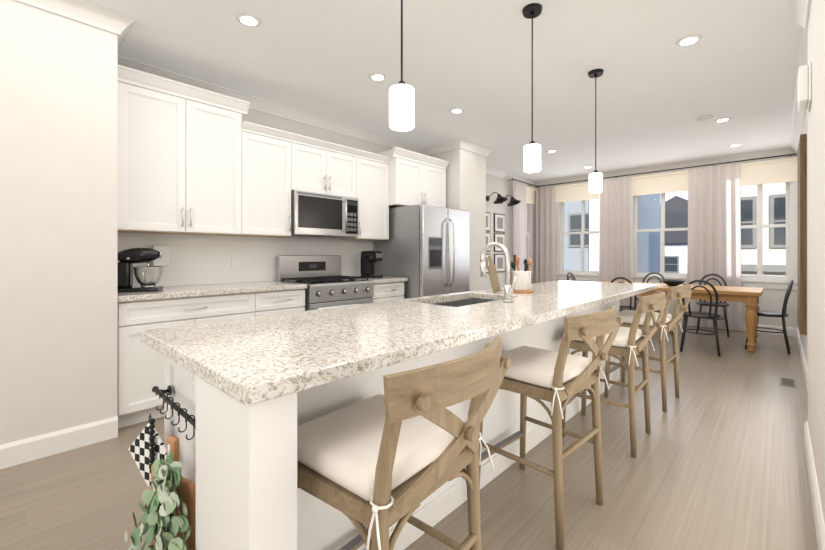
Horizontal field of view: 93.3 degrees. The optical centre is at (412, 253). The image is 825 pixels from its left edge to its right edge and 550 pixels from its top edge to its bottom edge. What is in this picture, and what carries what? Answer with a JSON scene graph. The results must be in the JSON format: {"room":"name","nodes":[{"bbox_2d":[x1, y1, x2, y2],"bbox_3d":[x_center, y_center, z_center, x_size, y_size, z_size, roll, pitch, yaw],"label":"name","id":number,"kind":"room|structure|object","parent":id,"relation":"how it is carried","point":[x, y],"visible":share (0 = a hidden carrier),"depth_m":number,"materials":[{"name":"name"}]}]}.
{"room":"kitchen","nodes":[
{"label":"kitchen","id":0,"kind":"room"},
{"bbox_2d":[0,0,116,444],"bbox_3d":[-3.232,-0.175,1.685,0.665,2.750,3.050,0,0,43],"label":"wall","id":1,"kind":"structure","parent":0,"point":[58,222],"depth_m":2.35,"materials":[{"name":"paint"}]},
{"bbox_2d":[0,416,117,468],"bbox_3d":[-2.984,1.135,1.452,0.016,0.130,3.050,0,0,43],"label":"baseboard","id":2,"kind":"structure","parent":1,"relation":"attached to","point":[31,449],"depth_m":2.34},
{"bbox_2d":[14,0,810,186],"bbox_3d":[0.530,-1.498,3.224,4.030,0.105,10.450,0,0,43],"label":"crown molding","id":3,"kind":"structure","parent":1,"relation":"attached to","point":[120,25],"depth_m":4.06,"materials":[{"name":"white wood"}]},
{"bbox_2d":[166,109,534,288],"bbox_3d":[-1.042,-0.175,4.603,0.150,2.750,10.600,0,0,43],"label":"wall","id":4,"kind":"structure","parent":0,"point":[503,187],"depth_m":5.16,"materials":[{"name":"paint"}]},
{"bbox_2d":[117,64,248,235],"bbox_3d":[-1.937,-0.765,3.286,0.346,1.180,0.957,0,0,43],"label":"upper cabinet","id":5,"kind":"object","parent":4,"relation":"attached to","point":[192,160],"depth_m":3.11,"materials":[{"name":"white wood"}]},
{"bbox_2d":[117,232,372,286],"bbox_3d":[-1.469,0.053,4.032,0.009,0.451,2.776,0,0,43],"label":"tile backsplash","id":6,"kind":"structure","parent":4,"relation":"attached to","point":[199,259],"depth_m":3.71,"materials":[{"name":"white tile"}]},
{"bbox_2d":[151,245,168,265],"bbox_3d":[-2.124,0.015,3.276,0.074,0.170,0.115,0,0,43],"label":"outlet","id":7,"kind":"object","parent":6,"relation":"attached to","point":[163,261],"depth_m":3.26,"materials":[{"name":"plastic"}]},
{"bbox_2d":[231,254,238,265],"bbox_3d":[-1.710,0.060,3.763,0.008,0.120,0.072,0,0,43],"label":"outlet","id":8,"kind":"object","parent":6,"relation":"attached to","point":[234,257],"depth_m":3.76,"materials":[{"name":"plastic"}]},
{"bbox_2d":[249,124,292,237],"bbox_3d":[-1.481,-0.675,3.769,0.346,1.000,0.485,0,0,43],"label":"upper cabinet","id":9,"kind":"object","parent":4,"relation":"attached to","point":[270,149],"depth_m":3.67,"materials":[{"name":"white wood"}]},
{"bbox_2d":[293,133,356,197],"bbox_3d":[-1.037,-0.902,4.241,0.346,0.545,0.810,0,0,43],"label":"upper cabinet","id":10,"kind":"object","parent":4,"relation":"attached to","point":[319,166],"depth_m":4.10,"materials":[{"name":"white wood"}]},
{"bbox_2d":[291,190,358,237],"bbox_3d":[-0.998,-0.409,4.204,0.452,0.434,0.790,0,0,43],"label":"microwave","id":11,"kind":"object","parent":10,"relation":"attached to","point":[313,214],"visible":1,"depth_m":4.05,"materials":[{"name":"metal"}]},
{"bbox_2d":[338,149,388,239],"bbox_3d":[-0.586,-0.675,4.719,0.346,1.000,0.505,0,0,43],"label":"upper cabinet","id":12,"kind":"object","parent":4,"relation":"attached to","point":[372,169],"depth_m":4.60,"materials":[{"name":"white wood"}]},
{"bbox_2d":[377,148,448,207],"bbox_3d":[-0.037,-0.938,5.215,0.466,0.675,0.970,0,0,43],"label":"upper cabinet","id":13,"kind":"object","parent":4,"relation":"attached to","point":[414,178],"depth_m":4.95,"materials":[{"name":"white wood"}]},
{"bbox_2d":[486,254,489,272],"bbox_3d":[1.278,0.170,6.937,0.022,0.344,0.380,0,0,43],"label":"picture frame","id":14,"kind":"object","parent":4,"relation":"attached to","point":[487,261],"visible":0.12,"depth_m":6.99,"materials":[{"name":"black metal"}]},
{"bbox_2d":[486,232,489,251],"bbox_3d":[1.278,-0.215,6.937,0.022,0.344,0.380,0,0,43],"label":"picture frame","id":15,"kind":"object","parent":4,"relation":"attached to","point":[487,238],"visible":0.33,"depth_m":7.01,"materials":[{"name":"white paper"}]},
{"bbox_2d":[486,212,489,230],"bbox_3d":[1.278,-0.580,6.937,0.022,0.344,0.380,0,0,43],"label":"picture frame","id":16,"kind":"object","parent":4,"relation":"attached to","point":[487,221],"visible":0.44,"depth_m":7.01,"materials":[{"name":"white paper"}]},
{"bbox_2d":[486,192,507,203],"bbox_3d":[1.490,-0.993,6.888,0.397,0.208,0.260,0,0,43],"label":"sconce","id":17,"kind":"object","parent":4,"relation":"attached to","point":[500,199],"visible":0.96,"depth_m":6.89,"materials":[{"name":"black metal"}]},
{"bbox_2d":[494,254,504,271],"bbox_3d":[1.638,0.170,7.319,0.022,0.344,0.380,0,0,43],"label":"picture frame","id":18,"kind":"object","parent":4,"relation":"attached to","point":[499,261],"visible":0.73,"depth_m":7.30,"materials":[{"name":"black metal"}]},
{"bbox_2d":[494,233,504,251],"bbox_3d":[1.638,-0.215,7.319,0.022,0.344,0.380,0,0,43],"label":"picture frame","id":19,"kind":"object","parent":4,"relation":"attached to","point":[499,237],"visible":0.71,"depth_m":7.29,"materials":[{"name":"black metal"}]},
{"bbox_2d":[494,213,504,232],"bbox_3d":[1.638,-0.580,7.319,0.022,0.344,0.380,0,0,43],"label":"picture frame","id":20,"kind":"object","parent":4,"relation":"attached to","point":[499,222],"visible":0.94,"depth_m":7.29,"materials":[{"name":"white paper"}]},
{"bbox_2d":[500,195,520,205],"bbox_3d":[1.813,-0.993,7.230,0.397,0.208,0.260,0,0,43],"label":"sconce","id":21,"kind":"object","parent":4,"relation":"attached to","point":[513,201],"visible":0.75,"depth_m":7.21,"materials":[{"name":"black metal"}]},
{"bbox_2d":[513,183,535,278],"bbox_3d":[2.247,-0.440,8.043,0.198,1.920,0.940,0,0,43],"label":"window","id":22,"kind":"structure","parent":4,"relation":"in","point":[530,197],"depth_m":8.28,"materials":[{"name":"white glass"}]},
{"bbox_2d":[0,324,817,549],"bbox_3d":[0.530,1.250,3.224,4.330,0.100,10.750,0,0,43],"label":"floor","id":23,"kind":"structure","parent":0,"point":[719,462],"depth_m":2.06,"materials":[{"name":"brown wood"}]},
{"bbox_2d":[117,291,264,427],"bbox_3d":[-1.851,0.760,3.179,0.616,0.880,0.994,0,0,43],"label":"base cabinet","id":24,"kind":"object","parent":23,"relation":"on","point":[140,369],"depth_m":2.75,"materials":[{"name":"white wood"}]},
{"bbox_2d":[117,276,407,301],"bbox_3d":[-1.238,0.300,3.812,0.641,0.040,2.769,0,0,43],"label":"countertop","id":25,"kind":"structure","parent":24,"relation":"on","point":[199,290],"depth_m":3.17,"materials":[{"name":"stone"}]},
{"bbox_2d":[117,248,163,291],"bbox_3d":[-2.056,0.116,2.921,0.311,0.326,0.219,0,0,-19],"label":"stand mixer","id":26,"kind":"object","parent":25,"relation":"on","point":[148,277],"visible":0.96,"depth_m":2.88,"materials":[{"name":"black metal"}]},
{"bbox_2d":[360,251,382,277],"bbox_3d":[-0.487,0.121,4.629,0.282,0.315,0.126,0,0,43],"label":"coffee maker","id":27,"kind":"object","parent":25,"relation":"on","point":[369,259],"visible":0.96,"depth_m":4.60,"materials":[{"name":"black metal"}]},
{"bbox_2d":[265,289,304,315],"bbox_3d":[-1.406,0.760,3.652,0.616,0.880,0.532,0,0,43],"label":"base cabinet","id":28,"kind":"object","parent":23,"relation":"on","point":[293,300],"depth_m":3.48,"materials":[{"name":"white wood"}]},
{"bbox_2d":[277,255,373,310],"bbox_3d":[-0.893,0.608,4.099,0.697,1.185,0.778,0,0,43],"label":"range","id":29,"kind":"object","parent":23,"relation":"on","point":[326,282],"visible":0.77,"depth_m":4.04,"materials":[{"name":"metal"}]},
{"bbox_2d":[371,281,403,302],"bbox_3d":[-0.490,0.760,4.624,0.616,0.880,0.500,0,0,43],"label":"base cabinet","id":30,"kind":"object","parent":23,"relation":"on","point":[389,291],"depth_m":4.41,"materials":[{"name":"white wood"}]},
{"bbox_2d":[297,337,510,549],"bbox_3d":[-0.051,0.720,1.105,0.560,0.962,0.503,0,0,39],"label":"stool","id":31,"kind":"object","parent":23,"relation":"on","point":[405,445],"visible":0.94,"depth_m":0.95,"materials":[{"name":"brown wood"}]},
{"bbox_2d":[164,292,644,549],"bbox_3d":[0.611,0.760,2.485,0.860,0.879,3.715,0,0,43],"label":"kitchen island","id":32,"kind":"object","parent":23,"relation":"on","point":[241,462],"depth_m":1.25,"materials":[{"name":"wood"}]},
{"bbox_2d":[152,385,195,439],"bbox_3d":[-0.760,0.512,1.264,0.472,0.076,0.048,0,0,43],"label":"hooks","id":33,"kind":"object","parent":32,"relation":"attached to","point":[161,393],"visible":0.92,"depth_m":1.26,"materials":[{"name":"black metal"}]},
{"bbox_2d":[128,414,166,486],"bbox_3d":[-0.908,0.679,1.348,0.222,0.252,0.014,0,0,23],"label":"potholder","id":34,"kind":"object","parent":33,"relation":"hanging from","point":[139,448],"visible":0.58,"depth_m":1.35,"materials":[{"name":"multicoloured fabric"}]},
{"bbox_2d":[149,418,155,468],"bbox_3d":[-0.878,0.640,1.314,0.025,0.171,0.019,0,0,43],"label":"bead garland","id":35,"kind":"object","parent":33,"relation":"hanging from","point":[152,442],"visible":0.9,"depth_m":1.31,"materials":[{"name":"black wood"}]},
{"bbox_2d":[124,444,192,549],"bbox_3d":[-0.714,0.777,1.104,0.331,0.444,0.073,0,0,26],"label":"bundle","id":36,"kind":"object","parent":33,"relation":"hanging from","point":[162,499],"visible":1,"depth_m":1.10,"materials":[{"name":"green plant"}]},
{"bbox_2d":[151,435,195,549],"bbox_3d":[-0.727,0.813,1.182,0.230,0.515,0.018,0,0,30],"label":"cutting board","id":37,"kind":"object","parent":33,"relation":"hanging from","point":[185,489],"visible":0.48,"depth_m":1.13,"materials":[{"name":"brown wood"}]},
{"bbox_2d":[188,370,195,400],"bbox_3d":[-0.695,0.403,1.231,0.080,0.105,0.008,0,0,43],"label":"outlet","id":38,"kind":"object","parent":32,"relation":"attached to","point":[191,385],"visible":0.46,"depth_m":1.23,"materials":[{"name":"plastic"}]},
{"bbox_2d":[141,280,656,407],"bbox_3d":[0.619,0.300,2.487,0.890,0.040,3.760,0,0,43],"label":"island countertop","id":39,"kind":"structure","parent":32,"relation":"on","point":[252,361],"depth_m":1.35,"materials":[{"name":"beige stone"}]},
{"bbox_2d":[434,298,495,306],"bbox_3d":[0.334,0.433,2.440,0.404,0.224,0.724,0,0,43],"label":"sink basin","id":40,"kind":"object","parent":39,"relation":"in","point":[463,302],"visible":0.02,"depth_m":2.73,"materials":[{"name":"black metal"}]},
{"bbox_2d":[487,256,499,292],"bbox_3d":[0.606,0.147,2.927,0.070,0.266,0.220,0,0,23],"label":"cutting board","id":41,"kind":"object","parent":39,"relation":"on","point":[493,276],"visible":1,"depth_m":2.90,"materials":[{"name":"brown wood"}]},
{"bbox_2d":[480,242,515,301],"bbox_3d":[0.515,0.104,2.347,0.216,0.350,0.108,0,0,43],"label":"faucet","id":42,"kind":"object","parent":39,"relation":"on","point":[508,289],"visible":1,"depth_m":2.27,"materials":[{"name":"silver metal"}]},
{"bbox_2d":[511,256,533,292],"bbox_3d":[0.803,0.145,2.864,0.170,0.268,0.170,0,0,43],"label":"utensil crock","id":43,"kind":"object","parent":39,"relation":"on","point":[522,284],"visible":1,"depth_m":2.81,"materials":[{"name":"white ceramic"}]},
{"bbox_2d":[375,204,468,298],"bbox_3d":[0.163,0.312,5.071,0.902,1.775,0.935,0,0,43],"label":"fridge","id":44,"kind":"object","parent":23,"relation":"on","point":[424,249],"visible":0.58,"depth_m":4.71,"materials":[{"name":"silver metal"}]},
{"bbox_2d":[479,306,622,549],"bbox_3d":[0.644,0.720,1.842,0.503,0.962,0.560,0,0,-44],"label":"stool","id":45,"kind":"object","parent":23,"relation":"on","point":[555,379],"visible":0.94,"depth_m":1.69,"materials":[{"name":"brown wood"}]},
{"bbox_2d":[567,272,575,280],"bbox_3d":[2.837,0.754,6.512,0.454,0.896,0.404,0,0,43],"label":"dining chair","id":46,"kind":"object","parent":23,"relation":"on","point":[568,273],"visible":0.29,"depth_m":6.67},
{"bbox_2d":[561,291,665,457],"bbox_3d":[1.330,0.720,2.563,0.560,0.962,0.503,0,0,41],"label":"stool","id":47,"kind":"object","parent":23,"relation":"on","point":[629,343],"visible":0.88,"depth_m":2.37,"materials":[{"name":"brown wood"}]},
{"bbox_2d":[610,277,636,310],"bbox_3d":[2.961,0.754,5.390,0.454,0.896,0.404,0,0,-43],"label":"dining chair","id":48,"kind":"object","parent":23,"relation":"on","point":[630,307],"visible":0.35,"depth_m":5.22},
{"bbox_2d":[604,284,691,411],"bbox_3d":[1.962,0.720,3.226,0.503,0.962,0.560,0,0,-45],"label":"stool","id":49,"kind":"object","parent":23,"relation":"on","point":[669,322],"visible":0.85,"depth_m":3.08,"materials":[{"name":"brown wood"}]},
{"bbox_2d":[637,272,664,312],"bbox_3d":[3.966,0.754,6.481,0.454,0.896,0.404,0,0,-44],"label":"dining chair","id":50,"kind":"object","parent":23,"relation":"on","point":[663,278],"visible":0.31,"depth_m":6.60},
{"bbox_2d":[603,281,762,351],"bbox_3d":[3.740,0.831,5.661,2.000,0.738,0.900,0,0,43],"label":"dining table","id":51,"kind":"object","parent":23,"relation":"on","point":[749,297],"visible":0.58,"depth_m":4.91,"materials":[{"name":"brown wood"}]},
{"bbox_2d":[661,280,684,285],"bbox_3d":[3.756,0.422,5.619,0.300,0.078,0.300,0,0,43],"label":"bowl","id":52,"kind":"object","parent":51,"relation":"on","point":[673,282],"visible":1,"depth_m":5.55,"materials":[{"name":"black metal"}]},
{"bbox_2d":[680,280,720,355],"bbox_3d":[3.561,0.754,4.825,0.404,0.896,0.454,0,0,37],"label":"dining chair","id":53,"kind":"object","parent":23,"relation":"on","point":[714,316],"visible":0.92,"depth_m":4.68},
{"bbox_2d":[696,274,729,336],"bbox_3d":[4.560,0.754,5.921,0.404,0.896,0.454,0,0,38],"label":"dining chair","id":54,"kind":"object","parent":23,"relation":"on","point":[700,303],"visible":0.6,"depth_m":5.88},
{"bbox_2d":[745,279,793,353],"bbox_3d":[4.513,0.754,4.933,0.454,0.896,0.404,0,0,43],"label":"dining chair","id":55,"kind":"object","parent":23,"relation":"on","point":[783,314],"visible":0.83,"depth_m":4.76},
{"bbox_2d":[780,377,796,387],"bbox_3d":[3.500,1.196,3.634,0.110,0.007,0.300,0,0,43],"label":"floor vent","id":56,"kind":"object","parent":23,"relation":"in","point":[788,382],"visible":1,"depth_m":3.62,"materials":[{"name":"black metal"}]},
{"bbox_2d":[85,0,800,180],"bbox_3d":[0.530,-1.600,3.224,4.330,0.100,10.750,0,0,43],"label":"ceiling","id":57,"kind":"structure","parent":0,"point":[659,92],"depth_m":3.22,"materials":[{"name":"paint"}]},
{"bbox_2d":[236,13,261,26],"bbox_3d":[-1.085,-1.546,2.582,0.158,0.007,0.158,0,0,-2],"label":"recessed light","id":58,"kind":"object","parent":57,"relation":"in","point":[248,20],"depth_m":2.57,"materials":[{"name":"white plastic"}]},
{"bbox_2d":[369,73,386,80],"bbox_3d":[-0.303,-1.546,3.411,0.158,0.007,0.158,0,0,34],"label":"recessed light","id":59,"kind":"object","parent":57,"relation":"in","point":[374,76],"depth_m":3.40,"materials":[{"name":"white plastic"}]},
{"bbox_2d":[389,0,413,130],"bbox_3d":[-0.044,-1.037,1.615,0.124,1.024,0.124,0,0,43],"label":"pendant light","id":60,"kind":"object","parent":57,"relation":"hanging from","point":[401,105],"visible":1,"depth_m":1.57,"materials":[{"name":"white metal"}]},
{"bbox_2d":[450,108,463,113],"bbox_3d":[0.480,-1.546,4.213,0.158,0.007,0.158,0,0,34],"label":"recessed light","id":61,"kind":"object","parent":57,"relation":"in","point":[455,110],"depth_m":4.19,"materials":[{"name":"white plastic"}]},
{"bbox_2d":[522,3,541,172],"bbox_3d":[0.758,-1.037,2.467,0.124,1.024,0.124,0,0,43],"label":"pendant light","id":62,"kind":"object","parent":57,"relation":"hanging from","point":[532,156],"visible":1,"depth_m":2.43,"materials":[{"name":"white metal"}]},
{"bbox_2d":[588,69,603,192],"bbox_3d":[1.560,-1.037,3.318,0.124,1.024,0.124,0,0,43],"label":"pendant light","id":63,"kind":"object","parent":57,"relation":"hanging from","point":[595,181],"visible":1,"depth_m":3.29,"materials":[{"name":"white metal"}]},
{"bbox_2d":[676,34,701,46],"bbox_3d":[2.006,-1.546,2.829,0.158,0.007,0.158,0,0,34],"label":"recessed light","id":64,"kind":"object","parent":57,"relation":"in","point":[691,39],"depth_m":2.81,"materials":[{"name":"white plastic"}]},
{"bbox_2d":[697,116,712,122],"bbox_3d":[3.331,-1.530,4.439,0.144,0.039,0.144,0,0,43],"label":"smoke detector","id":65,"kind":"object","parent":57,"relation":"attached to","point":[703,119],"visible":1,"depth_m":4.40,"materials":[{"name":"plastic"}]},
{"bbox_2d":[714,118,730,121],"bbox_3d":[3.584,-1.546,4.503,0.158,0.007,0.158,0,0,34],"label":"recessed light","id":66,"kind":"object","parent":57,"relation":"in","point":[721,119],"depth_m":4.49,"materials":[{"name":"white plastic"}]},
{"bbox_2d":[427,148,485,290],"bbox_3d":[0.624,-0.175,5.777,0.665,2.750,0.645,0,0,43],"label":"wall","id":67,"kind":"structure","parent":0,"point":[465,180],"depth_m":5.52,"materials":[{"name":"paint"}]},
{"bbox_2d":[535,154,797,327],"bbox_3d":[4.165,-0.175,7.081,4.330,2.750,0.150,0,0,43],"label":"wall","id":68,"kind":"structure","parent":0,"point":[771,299],"depth_m":5.86,"materials":[{"name":"paint"}]},
{"bbox_2d":[555,182,598,280],"bbox_3d":[3.381,-0.440,7.773,1.120,1.920,0.198,0,0,43],"label":"window","id":69,"kind":"structure","parent":68,"relation":"in","point":[572,193],"depth_m":7.89,"materials":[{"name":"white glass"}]},
{"bbox_2d":[508,153,795,187],"bbox_3d":[3.689,-1.430,6.590,4.009,0.032,1.215,0,0,43],"label":"curtain rod","id":70,"kind":"object","parent":68,"relation":"attached to","point":[664,170],"visible":1,"depth_m":6.57,"materials":[{"name":"black metal"}]},
{"bbox_2d":[513,182,526,270],"bbox_3d":[2.103,-0.110,7.658,0.055,2.580,0.520,0,0,43],"label":"panel","id":71,"kind":"object","parent":70,"relation":"hanging from","point":[519,189],"depth_m":7.71,"materials":[{"name":"fabric"}]},
{"bbox_2d":[536,186,555,282],"bbox_3d":[2.766,-0.110,8.100,0.130,2.580,0.399,0,0,-44],"label":"panel","id":72,"kind":"object","parent":70,"relation":"hanging from","point":[545,196],"depth_m":8.11,"materials":[{"name":"fabric"}]},
{"bbox_2d":[598,176,632,305],"bbox_3d":[3.753,-0.110,7.204,0.600,2.580,0.059,0,0,43],"label":"panel","id":73,"kind":"object","parent":70,"relation":"hanging from","point":[615,257],"depth_m":7.19,"materials":[{"name":"fabric"}]},
{"bbox_2d":[687,163,741,330],"bbox_3d":[4.801,-0.110,6.217,0.700,2.580,0.060,0,0,43],"label":"panel","id":74,"kind":"object","parent":70,"relation":"hanging from","point":[714,219],"depth_m":6.22,"materials":[{"name":"fabric"}]},
{"bbox_2d":[632,170,687,283],"bbox_3d":[4.378,-0.440,6.833,1.140,1.920,0.198,0,0,43],"label":"window","id":75,"kind":"structure","parent":68,"relation":"in","point":[668,182],"depth_m":6.86,"materials":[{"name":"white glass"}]},
{"bbox_2d":[678,317,791,335],"bbox_3d":[4.097,1.135,7.031,4.000,0.130,0.016,0,0,43],"label":"baseboard","id":76,"kind":"structure","parent":68,"relation":"attached to","point":[789,329],"depth_m":5.84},
{"bbox_2d":[740,157,797,289],"bbox_3d":[5.310,-0.440,5.956,0.920,1.920,0.198,0,0,43],"label":"window","id":77,"kind":"structure","parent":68,"relation":"in","point":[759,174],"depth_m":5.79,"materials":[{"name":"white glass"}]},
{"bbox_2d":[798,109,807,367],"bbox_3d":[2.000,-0.175,1.736,0.150,2.750,10.600,0,0,43],"label":"wall","id":78,"kind":"structure","parent":0,"point":[804,340],"depth_m":3.78,"materials":[{"name":"paint"}]},
{"bbox_2d":[798,134,805,334],"bbox_3d":[4.039,-0.190,4.044,0.043,1.940,0.756,0,0,43],"label":"wall art","id":79,"kind":"object","parent":78,"relation":"attached to","point":[802,235],"visible":1,"depth_m":3.77},
{"bbox_2d":[808,0,824,522],"bbox_3d":[0.466,-0.175,0.261,0.060,2.750,6.050,0,0,43],"label":"wall","id":80,"kind":"structure","parent":0,"point":[816,244],"depth_m":1.84,"materials":[{"name":"paint"}]},
{"bbox_2d":[797,61,811,112],"bbox_3d":[2.277,-0.960,2.265,0.051,0.220,0.250,0,0,43],"label":"door chime","id":81,"kind":"object","parent":80,"relation":"attached to","point":[804,91],"visible":0.98,"depth_m":2.19,"materials":[{"name":"plastic"}]},
{"bbox_2d":[792,327,824,549],"bbox_3d":[1.969,1.135,1.868,0.076,0.130,10.450,0,0,43],"label":"baseboard","id":82,"kind":"structure","parent":80,"relation":"attached to","point":[815,495],"depth_m":1.92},
{"label":"outside","id":83,"kind":"structure","parent":0,"visible":0},
{"bbox_2d":[564,194,659,272],"bbox_3d":[9.101,1.450,26.922,12.000,17.500,9.400,0,0,43],"label":"building","id":84,"kind":"structure","parent":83,"point":[650,243],"depth_m":21.52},
{"bbox_2d":[660,196,687,273],"bbox_3d":[27.485,2.450,39.140,15.000,15.500,10.400,0,0,43],"label":"building","id":85,"kind":"structure","parent":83,"point":[676,249],"depth_m":35.49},
{"bbox_2d":[740,182,785,275],"bbox_3d":[18.154,1.950,15.094,10.600,16.500,8.200,0,0,43],"label":"building","id":86,"kind":"structure","parent":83,"point":[775,199],"depth_m":14.44,"materials":[{"name":"white"}]}
]}

